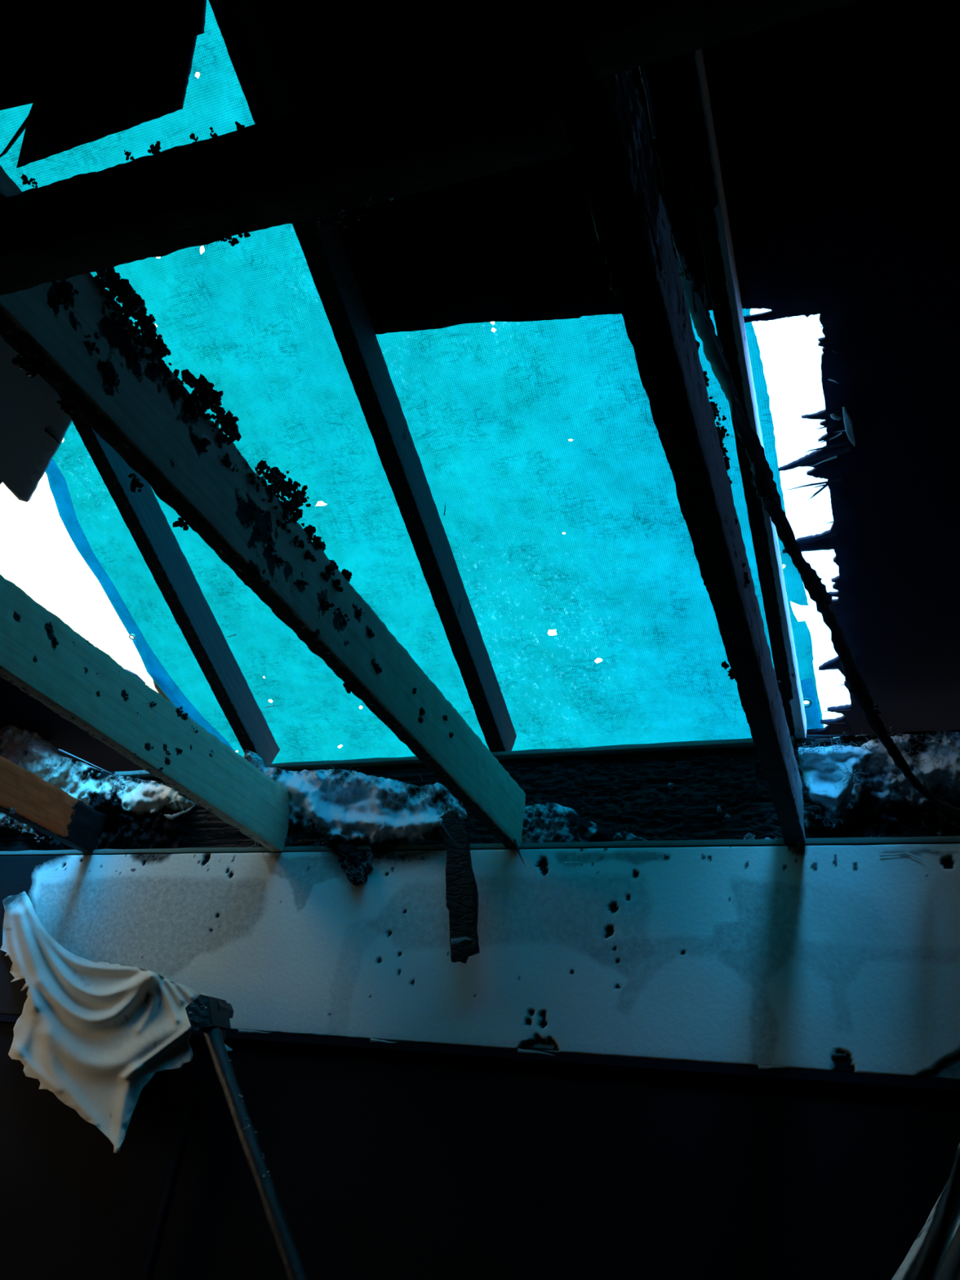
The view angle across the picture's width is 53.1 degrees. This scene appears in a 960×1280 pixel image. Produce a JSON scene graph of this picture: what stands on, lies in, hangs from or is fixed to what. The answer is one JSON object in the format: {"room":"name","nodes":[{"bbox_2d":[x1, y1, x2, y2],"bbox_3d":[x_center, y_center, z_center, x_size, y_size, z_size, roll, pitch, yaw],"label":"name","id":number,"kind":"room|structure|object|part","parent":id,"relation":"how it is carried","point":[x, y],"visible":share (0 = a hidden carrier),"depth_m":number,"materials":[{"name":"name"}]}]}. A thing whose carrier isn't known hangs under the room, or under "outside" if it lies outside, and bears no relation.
{"room":"damaged room","nodes":[
{"label":"damaged room","id":0,"kind":"room"},
{"bbox_2d":[0,844,959,1279],"bbox_3d":[0.268,1.357,1.283,4.200,2.250,0.185,-6,-33,22],"label":"wall","id":1,"kind":"structure","parent":0,"point":[704,1063],"depth_m":1.77,"materials":[{"name":"white paint"}]},
{"bbox_2d":[0,755,106,853],"bbox_3d":[-1.249,0.142,1.899,0.090,0.122,1.400,-6,-33,22],"label":"joist","id":2,"kind":"object","parent":1,"relation":"on","point":[26,797],"visible":1,"depth_m":2.29,"materials":[{"name":"brown wood"}]},
{"bbox_2d":[0,573,290,851],"bbox_3d":[-0.890,-0.191,1.309,0.046,0.145,2.400,-6,-33,22],"label":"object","id":3,"kind":"object","parent":1,"relation":"on","point":[41,655],"visible":1,"depth_m":1.79,"materials":[{"name":"wood"}]},
{"bbox_2d":[0,164,525,848],"bbox_3d":[-0.353,-0.249,1.099,0.072,0.188,2.400,-6,-33,22],"label":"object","id":4,"kind":"object","parent":1,"relation":"on","point":[73,332],"visible":0.98,"depth_m":1.16,"materials":[{"name":"grey wood"}]},
{"bbox_2d":[0,42,572,295],"bbox_3d":[-0.185,-0.391,0.797,0.540,0.144,0.058,-4,-33,19],"label":"wooden beam","id":5,"kind":"structure","parent":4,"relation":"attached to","point":[499,112],"depth_m":0.75,"materials":[{"name":"black wood"}]},
{"bbox_2d":[513,838,524,864],"bbox_3d":[0.079,0.427,1.935,0.039,0.062,0.004,-18,-39,37],"label":"lath","id":6,"kind":"object","parent":4,"relation":"hanging from","point":[514,839],"visible":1,"depth_m":1.94,"materials":[{"name":"brown wood"}]},
{"bbox_2d":[241,748,467,887],"bbox_3d":[-0.308,0.402,2.189,0.623,0.362,0.139,-6,-33,22],"label":"insulation batt","id":7,"kind":"object","parent":1,"relation":"on","point":[341,809],"visible":0.84,"depth_m":2.15,"materials":[{"name":"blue fabric"}]},
{"bbox_2d":[438,813,479,963],"bbox_3d":[-0.049,0.498,1.956,0.146,0.318,0.033,-13,-36,31],"label":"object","id":8,"kind":"object","parent":1,"relation":"hanging from","point":[461,888],"visible":0.98,"depth_m":1.93,"materials":[{"name":"black wood"}]},
{"bbox_2d":[440,823,457,846],"bbox_3d":[-0.064,0.408,2.004,0.049,0.056,0.004,-11,-35,29],"label":"lath","id":9,"kind":"object","parent":8,"relation":"on","point":[442,824],"visible":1,"depth_m":2.01,"materials":[{"name":"brown wood"}]},
{"bbox_2d":[0,729,959,851],"bbox_3d":[0.454,0.363,2.000,4.200,0.319,0.066,-6,-33,22],"label":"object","id":10,"kind":"structure","parent":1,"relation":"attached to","point":[716,788],"depth_m":2.08,"materials":[{"name":"black wood"}]},
{"bbox_2d":[0,835,959,856],"bbox_3d":[0.418,0.416,1.897,4.200,0.014,0.090,-6,-33,22],"label":"trim","id":11,"kind":"structure","parent":1,"relation":"on","point":[940,839],"depth_m":1.95,"materials":[{"name":"grey wood"}]},
{"bbox_2d":[0,715,195,850],"bbox_3d":[-1.111,0.361,2.660,0.993,0.491,0.139,-6,-33,22],"label":"insulation batt","id":12,"kind":"object","parent":11,"relation":"on","point":[140,814],"visible":0.63,"depth_m":2.53,"materials":[{"name":"fabric"}]},
{"bbox_2d":[57,749,111,773],"bbox_3d":[-1.067,0.326,2.592,0.216,0.082,0.009,-6,-33,22],"label":"lath","id":13,"kind":"object","parent":12,"relation":"on","point":[60,750],"visible":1,"depth_m":2.61,"materials":[{"name":"wood"}]},
{"bbox_2d":[521,791,648,843],"bbox_3d":[0.211,0.385,2.030,0.286,0.132,0.105,-6,-33,22],"label":"insulation batt","id":14,"kind":"object","parent":11,"relation":"on","point":[548,822],"visible":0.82,"depth_m":2.03,"materials":[{"name":"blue fabric"}]},
{"bbox_2d":[804,726,959,838],"bbox_3d":[0.813,0.285,1.859,0.362,0.255,0.124,-7,-34,23],"label":"insulation batt","id":15,"kind":"object","parent":11,"relation":"on","point":[934,759],"visible":0.82,"depth_m":1.84,"materials":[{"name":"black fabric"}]},
{"bbox_2d":[524,0,805,844],"bbox_3d":[0.174,-0.335,0.911,0.057,0.247,2.400,-6,-33,21],"label":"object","id":16,"kind":"object","parent":1,"relation":"on","point":[607,131],"depth_m":0.85,"materials":[{"name":"black wood"}]},
{"bbox_3d":[0.133,-0.439,0.767,0.006,0.015,0.081,-4,-33,19],"label":"hanging strip","id":17,"kind":"part","parent":16,"relation":"part of","materials":[{"name":"black"}]},
{"bbox_2d":[796,840,804,856],"bbox_3d":[0.584,0.381,1.755,0.007,0.026,0.018,25,-35,-26],"label":"lath","id":18,"kind":"object","parent":16,"relation":"attached to","point":[800,844],"visible":1,"depth_m":1.75,"materials":[{"name":"brown wood"}]},
{"bbox_2d":[674,251,959,815],"bbox_3d":[0.482,-0.080,1.360,0.135,0.300,1.153,-15,-38,34],"label":"cable","id":19,"kind":"object","parent":16,"relation":"hanging from","point":[766,488],"visible":0.98,"depth_m":1.43,"materials":[{"name":"black rubber"}]},
{"bbox_2d":[796,731,874,826],"bbox_3d":[0.676,0.271,1.821,0.141,0.187,0.106,-6,-33,22],"label":"insulation batt","id":20,"kind":"object","parent":16,"relation":"hanging from","point":[828,772],"visible":1,"depth_m":1.83,"materials":[{"name":"blue fabric"}]},
{"bbox_2d":[0,0,959,772],"bbox_3d":[-0.606,-1.484,0.684,5.050,1.289,5.305,-6,-33,22],"label":"roof","id":21,"kind":"structure","parent":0,"point":[837,130],"depth_m":1.61,"materials":[{"name":"brown wood"}]},
{"bbox_3d":[-1.522,0.139,2.794,1.500,0.449,1.016,-6,-33,22],"label":"sheathing panel","id":22,"kind":"part","parent":21,"relation":"part of","materials":[{"name":"black wood"}]},
{"bbox_3d":[-1.264,-1.211,1.702,1.732,0.872,1.995,-6,-33,22],"label":"sheathing panel","id":23,"kind":"part","parent":21,"relation":"part of","materials":[{"name":"black wood"}]},
{"bbox_2d":[124,668,145,683],"bbox_3d":[-0.991,0.087,2.608,0.174,0.045,0.053,7,-31,1],"label":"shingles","id":24,"kind":"object","parent":21,"relation":"attached to","point":[134,673],"visible":0.04,"depth_m":2.60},
{"bbox_2d":[58,395,279,764],"bbox_3d":[-0.932,-0.858,1.792,0.073,1.233,2.696,-5,-33,20],"label":"rafter","id":25,"kind":"object","parent":21,"relation":"attached to","point":[141,512],"visible":0.68,"depth_m":2.25,"materials":[{"name":"brown wood"}]},
{"bbox_2d":[0,335,72,502],"bbox_3d":[-1.065,-0.538,2.113,0.404,0.232,0.422,18,-32,-16],"label":"board","id":26,"kind":"object","parent":25,"relation":"attached to","point":[33,426],"visible":0.7,"depth_m":2.11,"materials":[{"name":"black wood"}]},
{"bbox_2d":[208,0,516,751],"bbox_3d":[-0.323,-0.847,1.624,0.051,1.279,2.887,-6,-33,22],"label":"rafter","id":27,"kind":"object","parent":21,"relation":"attached to","point":[242,24],"visible":0.82,"depth_m":1.81,"materials":[{"name":"brown wood"}]},
{"bbox_2d":[0,0,823,764],"bbox_3d":[-0.351,-0.656,1.848,1.710,1.114,2.577,-6,-33,22],"label":"tarpaulin","id":28,"kind":"object","parent":27,"relation":"on","point":[491,417],"visible":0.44,"depth_m":2.02,"materials":[{"name":"teal plastic"}]},
{"bbox_2d":[152,679,174,705],"bbox_3d":[-0.863,0.145,2.640,0.062,0.100,0.230,-12,-36,30],"label":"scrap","id":29,"kind":"object","parent":28,"relation":"attached to","point":[157,688],"visible":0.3,"depth_m":2.64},
{"bbox_3d":[-0.189,-1.367,1.238,0.709,0.827,1.888,-6,-33,22],"label":"sheathing panel","id":30,"kind":"part","parent":21,"relation":"part of","materials":[{"name":"black wood"}]},
{"bbox_2d":[669,48,806,739],"bbox_3d":[0.255,-0.977,1.319,0.041,1.232,2.695,-6,-33,22],"label":"rafter","id":31,"kind":"object","parent":21,"relation":"attached to","point":[688,70],"visible":0.75,"depth_m":1.56,"materials":[{"name":"black wood"}]},
{"bbox_3d":[1.202,-1.087,0.997,2.009,1.224,2.805,-6,-33,22],"label":"sheathing panel","id":32,"kind":"part","parent":21,"relation":"part of","materials":[{"name":"black wood"}]},
{"bbox_2d":[891,1142,959,1279],"bbox_3d":[0.713,0.806,1.355,0.334,0.323,0.069,-6,-33,22],"label":"cloth","id":33,"kind":"object","parent":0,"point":[935,1253],"visible":1,"depth_m":1.35,"materials":[{"name":"fabric"}]},
{"bbox_3d":[-0.725,1.145,-1.157,4.400,0.100,5.050,-6,-33,22],"label":"floor","id":34,"kind":"structure","parent":0,"visible":0},
{"bbox_2d":[185,994,308,1279],"bbox_3d":[0.040,1.435,1.126,1.641,1.922,0.119,-9,-34,26],"label":"pole","id":35,"kind":"object","parent":34,"relation":"on","point":[209,1015],"visible":1,"depth_m":1.76,"materials":[{"name":"metal"}]},
{"bbox_2d":[0,891,213,1152],"bbox_3d":[-0.900,0.810,2.130,0.771,0.540,0.056,-8,-34,25],"label":"cloth","id":36,"kind":"object","parent":35,"relation":"hanging from","point":[93,1034],"visible":0.99,"depth_m":2.07,"materials":[{"name":"beige fabric"}]}
]}

